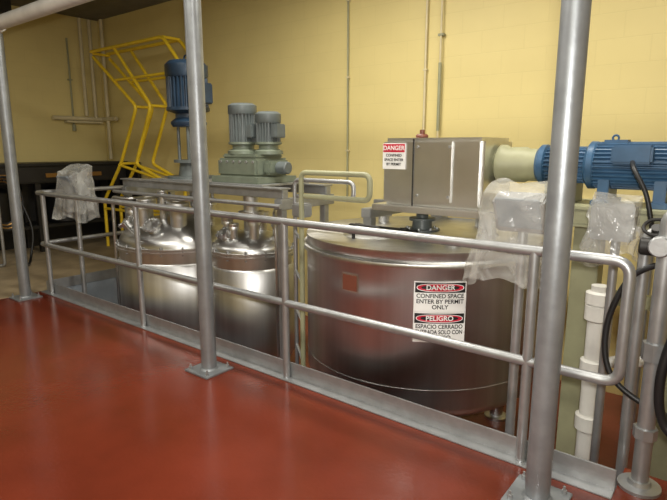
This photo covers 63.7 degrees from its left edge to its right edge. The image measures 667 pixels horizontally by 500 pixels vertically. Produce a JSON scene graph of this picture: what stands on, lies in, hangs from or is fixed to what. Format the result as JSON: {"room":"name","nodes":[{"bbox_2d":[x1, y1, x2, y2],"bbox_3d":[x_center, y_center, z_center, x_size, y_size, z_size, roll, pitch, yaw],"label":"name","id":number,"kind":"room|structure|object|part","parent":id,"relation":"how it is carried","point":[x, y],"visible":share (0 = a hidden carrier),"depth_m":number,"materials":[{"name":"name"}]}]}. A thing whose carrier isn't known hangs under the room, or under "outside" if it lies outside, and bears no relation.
{"room":"processing plant","nodes":[
{"label":"processing plant","id":0,"kind":"room"},
{"bbox_2d":[0,0,11,13],"bbox_3d":[-6.325,-2.989,5.440,0.710,0.300,5.400,8,14,38],"label":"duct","id":1,"kind":"object","parent":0,"point":[5,5],"depth_m":7.27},
{"bbox_2d":[0,5,107,162],"bbox_3d":[-6.864,-1.254,5.818,0.150,3.850,9.200,8,14,38],"label":"wall","id":2,"kind":"structure","parent":0,"point":[35,50],"depth_m":8.51,"materials":[{"name":"yellow paint"}]},
{"bbox_2d":[65,38,76,130],"bbox_3d":[-4.266,-2.674,8.711,0.060,1.450,0.060,8,14,38],"label":"conduit","id":3,"kind":"object","parent":2,"relation":"attached to","point":[69,79],"visible":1,"depth_m":8.70,"materials":[{"name":"grey metal"}]},
{"bbox_2d":[52,18,117,158],"bbox_3d":[-4.038,-2.596,8.650,0.490,2.240,0.865,8,14,38],"label":"pipes","id":4,"kind":"object","parent":2,"relation":"attached to","point":[77,119],"depth_m":8.87,"materials":[{"name":"beige metal"}]},
{"bbox_2d":[11,0,170,20],"bbox_3d":[-2.024,-2.495,1.675,12.500,0.150,9.500,8,14,38],"label":"ceiling","id":5,"kind":"structure","parent":0,"point":[94,10],"depth_m":8.07,"materials":[{"name":"paint"}]},
{"bbox_2d":[0,236,666,499],"bbox_3d":[-2.024,1.237,2.391,12.200,0.250,9.200,8,14,38],"label":"floor","id":6,"kind":"structure","parent":0,"point":[94,405],"depth_m":2.96,"materials":[{"name":"red paint"}]},
{"bbox_2d":[0,210,6,266],"bbox_3d":[-4.620,-0.260,6.871,0.727,1.000,0.040,-1,11,-6],"label":"pole","id":7,"kind":"object","parent":6,"relation":"on","point":[1,227],"depth_m":6.93,"materials":[{"name":"grey metal"}]},
{"bbox_2d":[0,176,33,265],"bbox_3d":[-4.259,-0.409,7.270,0.772,1.176,0.462,5,12,22],"label":"coiled hose","id":8,"kind":"object","parent":6,"relation":"on","point":[7,226],"visible":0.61,"depth_m":7.45,"materials":[{"name":"black rubber"}]},
{"bbox_2d":[9,292,42,301],"bbox_3d":[-3.201,0.489,5.588,0.240,0.014,0.240,8,14,38],"label":"base plate","id":9,"kind":"object","parent":6,"relation":"on","point":[16,298],"visible":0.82,"depth_m":5.54,"materials":[{"name":"metal"}]},
{"bbox_2d":[0,33,31,296],"bbox_3d":[-3.201,-0.786,5.343,0.106,2.590,0.106,8,14,38],"label":"shaft","id":10,"kind":"object","parent":9,"relation":"on","point":[6,123],"visible":0.92,"depth_m":5.32,"materials":[{"name":"metal"}]},
{"bbox_2d":[0,0,92,32],"bbox_3d":[-0.285,-1.682,2.730,10.370,0.175,0.305,8,14,38],"label":"pipe","id":11,"kind":"object","parent":10,"relation":"on","point":[40,8],"visible":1,"depth_m":4.49,"materials":[{"name":"white plastic"}]},
{"bbox_2d":[0,161,141,251],"bbox_3d":[-5.276,-0.443,7.005,1.020,1.310,5.600,8,14,38],"label":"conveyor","id":12,"kind":"object","parent":6,"relation":"on","point":[33,176],"visible":0.48,"depth_m":8.31,"materials":[{"name":"metal"}]},
{"bbox_3d":[-4.723,-0.535,8.256,0.080,1.020,0.080,8,14,38],"label":"leg","id":13,"kind":"part","parent":12,"relation":"part of","materials":[{"name":"metal"}]},
{"bbox_3d":[-4.354,-0.480,7.969,0.080,1.020,0.080,8,14,38],"label":"leg","id":14,"kind":"part","parent":12,"relation":"part of","materials":[{"name":"metal"}]},
{"bbox_3d":[-5.651,-0.468,7.297,0.070,1.250,5.550,8,14,38],"label":"panel","id":15,"kind":"part","parent":12,"relation":"part of","materials":[{"name":"metal"}]},
{"bbox_2d":[3,214,117,232],"bbox_3d":[-5.385,-0.177,7.105,0.550,0.050,5.300,8,14,38],"label":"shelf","id":16,"kind":"object","parent":12,"relation":"attached to","point":[93,218],"depth_m":8.29,"materials":[{"name":"metal"}]},
{"bbox_3d":[-5.381,-1.075,6.930,0.700,0.040,5.540,8,14,38],"label":"rail","id":17,"kind":"part","parent":12,"relation":"part of","materials":[{"name":"black metal"}]},
{"bbox_3d":[-3.946,-0.720,9.218,0.080,1.020,0.080,8,14,38],"label":"leg","id":18,"kind":"part","parent":12,"relation":"part of","materials":[{"name":"metal"}]},
{"bbox_3d":[-3.578,-0.665,8.931,0.080,1.020,0.080,8,14,38],"label":"leg","id":19,"kind":"part","parent":12,"relation":"part of","materials":[{"name":"metal"}]},
{"bbox_3d":[-3.528,-0.843,9.117,0.950,1.300,0.060,8,14,38],"label":"panel","id":20,"kind":"part","parent":12,"relation":"part of","materials":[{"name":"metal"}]},
{"bbox_2d":[67,277,117,303],"bbox_3d":[-2.373,0.551,6.893,0.040,0.600,2.500,8,14,38],"label":"pit","id":21,"kind":"object","parent":6,"relation":"attached to","point":[105,289],"visible":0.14,"depth_m":6.38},
{"bbox_2d":[89,35,186,245],"bbox_3d":[-2.691,-1.415,7.708,2.128,2.954,0.308,8,14,38],"label":"safety gate","id":22,"kind":"object","parent":6,"relation":"on","point":[138,89],"visible":0.7,"depth_m":7.61,"materials":[{"name":"metal"}]},
{"bbox_3d":[-2.771,-2.472,7.401,2.128,0.761,0.048,8,14,38],"label":"arm","id":23,"kind":"part","parent":22,"relation":"part of","materials":[{"name":"yellow paint"}]},
{"bbox_3d":[-2.610,-2.511,7.601,2.128,0.761,0.048,8,14,38],"label":"arm","id":24,"kind":"part","parent":22,"relation":"part of","materials":[{"name":"yellow paint"}]},
{"bbox_2d":[185,361,232,379],"bbox_3d":[-0.874,0.837,3.776,0.240,0.014,0.240,8,14,38],"label":"base plate","id":25,"kind":"object","parent":6,"relation":"on","point":[195,370],"visible":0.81,"depth_m":3.73,"materials":[{"name":"metal"}]},
{"bbox_2d":[183,0,216,369],"bbox_3d":[-0.874,-0.438,3.531,0.106,2.590,0.106,8,14,38],"label":"support post","id":26,"kind":"object","parent":25,"relation":"on","point":[194,59],"visible":0.95,"depth_m":3.48,"materials":[{"name":"metal"}]},
{"bbox_2d":[200,365,218,371],"bbox_3d":[-0.874,0.825,3.774,0.132,0.012,0.132,8,14,38],"label":"weld","id":27,"kind":"object","parent":25,"relation":"on","point":[217,367],"visible":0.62,"depth_m":3.73,"materials":[{"name":"metal"}]},
{"bbox_2d":[35,190,635,499],"bbox_3d":[-0.941,0.239,4.026,5.610,1.094,0.088,8,14,38],"label":"guard rail","id":28,"kind":"object","parent":6,"relation":"on","point":[583,474],"visible":0.94,"depth_m":3.05,"materials":[{"name":"silver metal"}]},
{"bbox_3d":[-3.005,-0.058,5.636,0.048,1.070,0.048,8,14,38],"label":"post","id":29,"kind":"part","parent":28,"relation":"part of","materials":[{"name":"grey metal"}]},
{"bbox_2d":[39,185,213,286],"bbox_3d":[-2.346,-0.269,6.672,0.079,1.094,2.464,8,14,38],"label":"guard rail","id":30,"kind":"object","parent":28,"relation":"attached to","point":[109,273],"visible":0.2,"depth_m":6.14,"materials":[{"name":"grey metal"}]},
{"bbox_3d":[-2.375,-0.775,6.534,0.073,0.048,2.364,8,14,38],"label":"rail","id":31,"kind":"part","parent":30,"relation":"part of","materials":[{"name":"grey metal"}]},
{"bbox_3d":[-2.363,0.208,6.799,0.010,0.110,2.430,8,14,38],"label":"toe plate","id":32,"kind":"part","parent":30,"relation":"part of","materials":[{"name":"grey metal"}]},
{"bbox_3d":[-2.375,-0.244,6.635,0.073,0.048,2.364,8,14,38],"label":"rail","id":33,"kind":"part","parent":30,"relation":"part of","materials":[{"name":"grey metal"}]},
{"bbox_3d":[-1.657,0.143,4.587,0.048,1.070,0.048,8,14,38],"label":"post","id":34,"kind":"part","parent":28,"relation":"part of","materials":[{"name":"grey metal"}]},
{"bbox_3d":[-0.317,0.344,3.544,0.048,1.070,0.048,8,14,38],"label":"post","id":35,"kind":"part","parent":28,"relation":"part of","materials":[{"name":"grey metal"}]},
{"bbox_3d":[-0.923,0.718,4.140,5.610,0.110,0.010,8,14,38],"label":"toe plate","id":36,"kind":"part","parent":28,"relation":"part of","materials":[{"name":"silver metal"}]},
{"bbox_3d":[0.929,0.529,2.574,0.048,1.070,0.048,8,14,38],"label":"post","id":37,"kind":"part","parent":28,"relation":"part of","materials":[{"name":"silver metal"}]},
{"bbox_2d":[501,474,572,499],"bbox_3d":[0.905,1.102,2.391,0.240,0.014,0.240,8,14,38],"label":"base plate","id":38,"kind":"object","parent":6,"relation":"on","point":[518,485],"visible":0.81,"depth_m":2.42,"materials":[{"name":"metal"}]},
{"bbox_2d":[507,490,512,499],"bbox_3d":[0.779,1.080,2.372,0.021,0.040,0.024,8,14,38],"label":"bolt","id":39,"kind":"object","parent":38,"relation":"on","point":[509,495],"visible":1,"depth_m":2.37,"materials":[{"name":"silver metal"}]},
{"bbox_2d":[521,471,525,479],"bbox_3d":[0.891,1.054,2.510,0.021,0.040,0.024,8,14,38],"label":"bolt","id":40,"kind":"object","parent":38,"relation":"on","point":[523,476],"visible":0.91,"depth_m":2.50,"materials":[{"name":"silver metal"}]},
{"bbox_2d":[521,489,552,499],"bbox_3d":[0.905,1.091,2.389,0.132,0.012,0.132,8,14,38],"label":"weld","id":41,"kind":"object","parent":38,"relation":"on","point":[525,497],"visible":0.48,"depth_m":2.37,"materials":[{"name":"metal"}]},
{"bbox_2d":[525,0,591,499],"bbox_3d":[0.905,-0.172,2.147,0.106,2.590,0.106,8,14,38],"label":"support post","id":42,"kind":"object","parent":38,"relation":"on","point":[575,15],"visible":0.96,"depth_m":2.13,"materials":[{"name":"metal"}]},
{"bbox_2d":[561,486,566,495],"bbox_3d":[1.032,1.075,2.401,0.021,0.040,0.024,8,14,38],"label":"bolt","id":43,"kind":"object","parent":38,"relation":"on","point":[563,491],"visible":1,"depth_m":2.40,"materials":[{"name":"silver metal"}]},
{"bbox_2d":[97,0,666,397],"bbox_3d":[0.821,-0.985,5.742,12.350,4.350,0.150,8,14,38],"label":"wall","id":44,"kind":"structure","parent":0,"point":[288,58],"depth_m":5.72,"materials":[{"name":"yellow paint"}]},
{"bbox_2d":[345,0,350,195],"bbox_3d":[0.162,-1.895,5.976,0.040,2.650,0.040,8,14,38],"label":"conduit","id":45,"kind":"object","parent":44,"relation":"attached to","point":[348,1],"visible":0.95,"depth_m":5.96,"materials":[{"name":"beige metal"}]},
{"bbox_2d":[422,0,428,129],"bbox_3d":[0.922,-1.953,5.351,0.040,2.300,0.040,8,14,38],"label":"conduit","id":46,"kind":"object","parent":44,"relation":"attached to","point":[425,69],"visible":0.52,"depth_m":5.36,"materials":[{"name":"beige metal"}]},
{"bbox_2d":[436,0,445,137],"bbox_3d":[1.051,-2.030,5.223,0.060,2.100,0.056,8,14,38],"label":"conduit","id":47,"kind":"object","parent":44,"relation":"attached to","point":[440,34],"visible":0.83,"depth_m":5.26,"materials":[{"name":"beige metal"}]},
{"bbox_2d":[290,315,638,469],"bbox_3d":[1.232,1.458,4.158,9.200,0.150,2.500,8,14,38],"label":"floor","id":48,"kind":"structure","parent":0,"point":[610,430],"depth_m":4.25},
{"bbox_2d":[56,171,89,293],"bbox_3d":[-2.731,0.057,5.846,0.468,1.965,0.349,5,12,26],"label":"control panel","id":49,"kind":"object","parent":48,"relation":"on","point":[71,182],"visible":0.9,"depth_m":5.71,"materials":[{"name":"white"}]},
{"bbox_3d":[-2.812,-0.690,5.665,0.240,0.182,0.108,8,14,38],"label":"panel","id":50,"kind":"part","parent":49,"relation":"part of","materials":[{"name":"clear plastic"}]},
{"bbox_3d":[-2.759,0.182,5.900,0.050,1.700,0.050,8,14,38],"label":"panel stem","id":51,"kind":"part","parent":49,"relation":"part of","materials":[{"name":"grey metal"}]},
{"bbox_2d":[111,190,239,330],"bbox_3d":[-1.628,0.186,5.845,1.340,1.713,1.340,-8,13,-35],"label":"tank","id":52,"kind":"object","parent":48,"relation":"on","point":[167,238],"visible":0.48,"depth_m":5.26,"materials":[{"name":"silver metal"}]},
{"bbox_3d":[-2.155,-0.271,5.588,0.174,0.170,0.178,8,14,38],"label":"sight glass","id":53,"kind":"part","parent":52,"relation":"part of","materials":[{"name":"silver metal"}]},
{"bbox_3d":[-2.100,-0.230,5.510,0.089,0.158,0.661,-6,12,-29],"label":"dome handrail","id":54,"kind":"part","parent":52,"relation":"part of","materials":[{"name":"silver metal"}]},
{"bbox_3d":[-1.770,-0.224,5.258,0.176,0.168,0.178,8,14,38],"label":"sight glass","id":55,"kind":"part","parent":52,"relation":"part of","materials":[{"name":"silver metal"}]},
{"bbox_2d":[112,176,333,358],"bbox_3d":[-1.178,0.198,5.492,2.500,1.822,0.768,8,14,38],"label":"bridge","id":56,"kind":"object","parent":48,"relation":"on","point":[131,186],"visible":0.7,"depth_m":4.83,"materials":[{"name":"grey metal"}]},
{"bbox_3d":[-2.236,0.198,6.001,0.060,1.630,0.060,8,14,38],"label":"leg","id":57,"kind":"part","parent":56,"relation":"part of","materials":[{"name":"silver metal"}]},
{"bbox_2d":[164,54,212,205],"bbox_3d":[-1.462,-1.207,5.496,0.520,1.519,0.480,8,14,38],"label":"motor","id":58,"kind":"object","parent":56,"relation":"on","point":[175,70],"visible":0.59,"depth_m":5.31,"materials":[{"name":"blue paint"}]},
{"bbox_3d":[-1.587,-1.119,5.513,0.032,0.400,0.032,8,14,38],"label":"lantern rod","id":59,"kind":"part","parent":58,"relation":"part of","materials":[{"name":"grey paint"}]},
{"bbox_3d":[-1.465,-1.101,5.418,0.032,0.400,0.032,8,14,38],"label":"lantern rod","id":60,"kind":"part","parent":58,"relation":"part of","materials":[{"name":"grey paint"}]},
{"bbox_3d":[-1.059,-0.680,5.271,1.650,0.014,0.600,8,14,38],"label":"deck plate","id":61,"kind":"part","parent":56,"relation":"part of","materials":[{"name":"grey metal"}]},
{"bbox_2d":[212,103,295,183],"bbox_3d":[-0.701,-0.982,4.912,0.800,0.713,0.500,8,14,38],"label":"motor","id":62,"kind":"object","parent":56,"relation":"on","point":[244,164],"visible":1,"depth_m":4.80,"materials":[{"name":"grey paint"}]},
{"bbox_3d":[-0.440,-0.726,4.738,0.120,0.110,0.110,8,14,38],"label":"motor","id":63,"kind":"part","parent":62,"relation":"part of","materials":[{"name":"grey paint"}]},
{"bbox_3d":[-0.426,0.468,4.591,0.060,1.630,0.060,8,14,38],"label":"leg","id":64,"kind":"part","parent":56,"relation":"part of","materials":[{"name":"grey metal"}]},
{"bbox_3d":[-0.085,0.387,5.015,0.060,1.630,0.060,8,14,38],"label":"leg","id":65,"kind":"part","parent":56,"relation":"part of","materials":[{"name":"grey metal"}]},
{"bbox_2d":[212,196,294,357],"bbox_3d":[-0.765,0.313,5.164,0.825,1.720,0.810,3,11,16],"label":"tank","id":66,"kind":"object","parent":48,"relation":"on","point":[247,259],"visible":0.7,"depth_m":4.83,"materials":[{"name":"silver metal"}]},
{"bbox_3d":[-1.000,-0.135,4.905,0.148,0.151,0.157,8,14,38],"label":"sight glass","id":67,"kind":"part","parent":66,"relation":"part of","materials":[{"name":"silver metal"}]},
{"bbox_2d":[292,170,372,366],"bbox_3d":[-0.033,0.429,3.849,0.883,1.988,0.274,8,14,38],"label":"handrail","id":68,"kind":"object","parent":48,"relation":"on","point":[302,210],"visible":0.92,"depth_m":3.78,"materials":[{"name":"metal"}]},
{"bbox_2d":[304,214,543,421],"bbox_3d":[0.655,0.565,4.114,1.764,1.620,1.764,8,14,38],"label":"tank","id":69,"kind":"object","parent":48,"relation":"on","point":[370,277],"visible":0.56,"depth_m":3.33,"materials":[{"name":"metal"}]},
{"bbox_3d":[0.104,0.206,3.385,0.130,0.120,0.004,9,14,40],"label":"nameplate frame","id":70,"kind":"part","parent":69,"relation":"part of","materials":[{"name":"silver metal"}]},
{"bbox_3d":[0.213,-0.143,3.738,0.283,0.072,0.024,8,14,38],"label":"manway handle","id":71,"kind":"part","parent":69,"relation":"part of","materials":[{"name":"metal"}]},
{"bbox_3d":[0.655,-0.115,3.984,1.720,0.080,1.720,8,14,38],"label":"lid","id":72,"kind":"part","parent":69,"relation":"part of","materials":[{"name":"silver metal"}]},
{"bbox_2d":[413,281,466,341],"bbox_3d":[0.634,0.371,3.212,0.310,0.378,0.019,0,11,1],"label":"sign","id":73,"kind":"object","parent":69,"relation":"attached to","point":[440,307],"visible":0.91,"depth_m":3.21,"materials":[{"name":"white plastic"}]},
{"bbox_3d":[0.635,0.464,3.232,0.310,0.188,0.016,0,11,1],"label":"sign panel","id":74,"kind":"part","parent":73,"relation":"part of","materials":[{"name":"white plastic"}]},
{"bbox_3d":[0.635,0.278,3.196,0.310,0.188,0.016,0,11,1],"label":"sign panel","id":75,"kind":"part","parent":73,"relation":"part of","materials":[{"name":"white plastic"}]},
{"bbox_3d":[1.311,1.101,4.294,0.100,0.500,0.100,8,14,38],"label":"leg","id":76,"kind":"part","parent":69,"relation":"part of","materials":[{"name":"silver metal"}]},
{"bbox_2d":[361,130,654,428],"bbox_3d":[0.994,0.217,4.229,2.450,2.260,1.360,8,14,38],"label":"gearbox","id":77,"kind":"object","parent":48,"relation":"on","point":[450,176],"visible":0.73,"depth_m":3.48,"materials":[{"name":"silver metal"}]},
{"bbox_3d":[0.266,-0.171,3.981,0.070,0.145,0.070,8,14,38],"label":"arm post","id":78,"kind":"part","parent":77,"relation":"part of","materials":[{"name":"grey metal"}]},
{"bbox_3d":[0.636,-0.364,4.419,0.080,0.070,1.300,8,14,38],"label":"arm","id":79,"kind":"part","parent":77,"relation":"part of"},
{"bbox_2d":[383,143,405,168],"bbox_3d":[0.416,-0.644,3.689,0.180,0.175,0.013,8,14,38],"label":"sign","id":80,"kind":"object","parent":77,"relation":"attached to","point":[394,154],"visible":1,"depth_m":3.68,"materials":[{"name":"white"}]},
{"bbox_2d":[416,130,428,137],"bbox_3d":[0.630,-0.824,3.816,0.090,0.060,0.090,8,14,38],"label":"pipe fitting","id":81,"kind":"object","parent":77,"relation":"attached to","point":[422,134],"depth_m":3.79,"materials":[{"name":"brown metal"}]},
{"bbox_3d":[0.655,-0.510,3.522,0.270,0.395,0.017,8,14,38],"label":"housing panel","id":82,"kind":"part","parent":77,"relation":"part of","materials":[{"name":"silver metal"}]},
{"bbox_3d":[0.987,-0.063,3.420,0.070,0.145,0.070,8,14,38],"label":"arm post","id":83,"kind":"part","parent":77,"relation":"part of","materials":[{"name":"clear plastic"}]},
{"bbox_3d":[1.357,-0.257,3.858,0.080,0.070,1.300,8,14,38],"label":"arm","id":84,"kind":"part","parent":77,"relation":"part of"},
{"bbox_3d":[2.306,0.620,4.065,0.100,1.530,0.100,8,14,38],"label":"bridge leg","id":85,"kind":"part","parent":77,"relation":"part of","materials":[{"name":"grey metal"}]},
{"bbox_2d":[492,191,546,435],"bbox_3d":[0.932,0.618,2.876,0.517,1.982,0.258,8,14,38],"label":"control panel","id":86,"kind":"object","parent":48,"relation":"on","point":[523,213],"visible":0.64,"depth_m":2.74,"materials":[{"name":"white"}]},
{"bbox_3d":[0.973,0.729,2.914,0.050,1.750,0.050,8,14,38],"label":"panel stem","id":87,"kind":"part","parent":86,"relation":"part of","materials":[{"name":"grey metal"}]},
{"bbox_3d":[0.920,-0.182,2.672,0.220,0.156,0.094,8,14,38],"label":"panel","id":88,"kind":"part","parent":86,"relation":"part of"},
{"bbox_2d":[544,182,666,480],"bbox_3d":[1.594,0.563,3.304,1.100,1.930,0.500,8,14,38],"label":"stand","id":89,"kind":"object","parent":48,"relation":"on","point":[583,275],"visible":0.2,"depth_m":3.26,"materials":[{"name":"green paint"}]},
{"bbox_2d":[534,134,666,228],"bbox_3d":[1.595,-0.388,3.007,0.940,0.515,0.515,8,14,38],"label":"motor","id":90,"kind":"object","parent":89,"relation":"on","point":[608,166],"visible":0.85,"depth_m":2.97,"materials":[{"name":"paint"}]},
{"bbox_3d":[1.594,-0.262,3.146,1.000,0.020,0.500,8,14,38],"label":"plate","id":91,"kind":"part","parent":89,"relation":"part of","materials":[{"name":"green paint"}]},
{"bbox_2d":[574,284,643,460],"bbox_3d":[1.571,0.887,3.020,0.385,1.400,0.149,2,11,12],"label":"drain pipe","id":92,"kind":"object","parent":48,"relation":"on","point":[594,297],"visible":0.52,"depth_m":2.96,"materials":[{"name":"white plastic"}]},
{"bbox_2d":[589,202,638,463],"bbox_3d":[1.404,0.652,2.855,0.282,1.923,0.189,8,14,38],"label":"junction box","id":93,"kind":"object","parent":48,"relation":"on","point":[616,223],"visible":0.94,"depth_m":2.70,"materials":[{"name":"white"}]},
{"bbox_3d":[1.422,0.775,2.860,0.044,1.680,0.044,8,14,38],"label":"box stem","id":94,"kind":"part","parent":93,"relation":"part of","materials":[{"name":"silver metal"}]},
{"bbox_2d":[614,212,666,498],"bbox_3d":[1.624,0.767,2.303,0.724,1.905,0.275,8,14,38],"label":"pipe","id":95,"kind":"object","parent":48,"relation":"on","point":[637,482],"visible":0.84,"depth_m":2.41,"materials":[{"name":"silver metal"}]},
{"bbox_2d":[638,218,661,255],"bbox_3d":[1.447,-0.048,2.326,0.220,0.178,0.168,8,14,38],"label":"valve","id":96,"kind":"object","parent":95,"relation":"attached to","point":[643,243],"visible":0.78,"depth_m":2.35,"materials":[{"name":"metal"}]},
{"bbox_2d":[602,263,666,435],"bbox_3d":[1.460,0.494,2.310,0.180,0.885,0.669,-5,12,-26],"label":"hose","id":97,"kind":"object","parent":96,"relation":"attached to","point":[661,373],"visible":0.73,"depth_m":2.40,"materials":[{"name":"rubber"}]}
]}

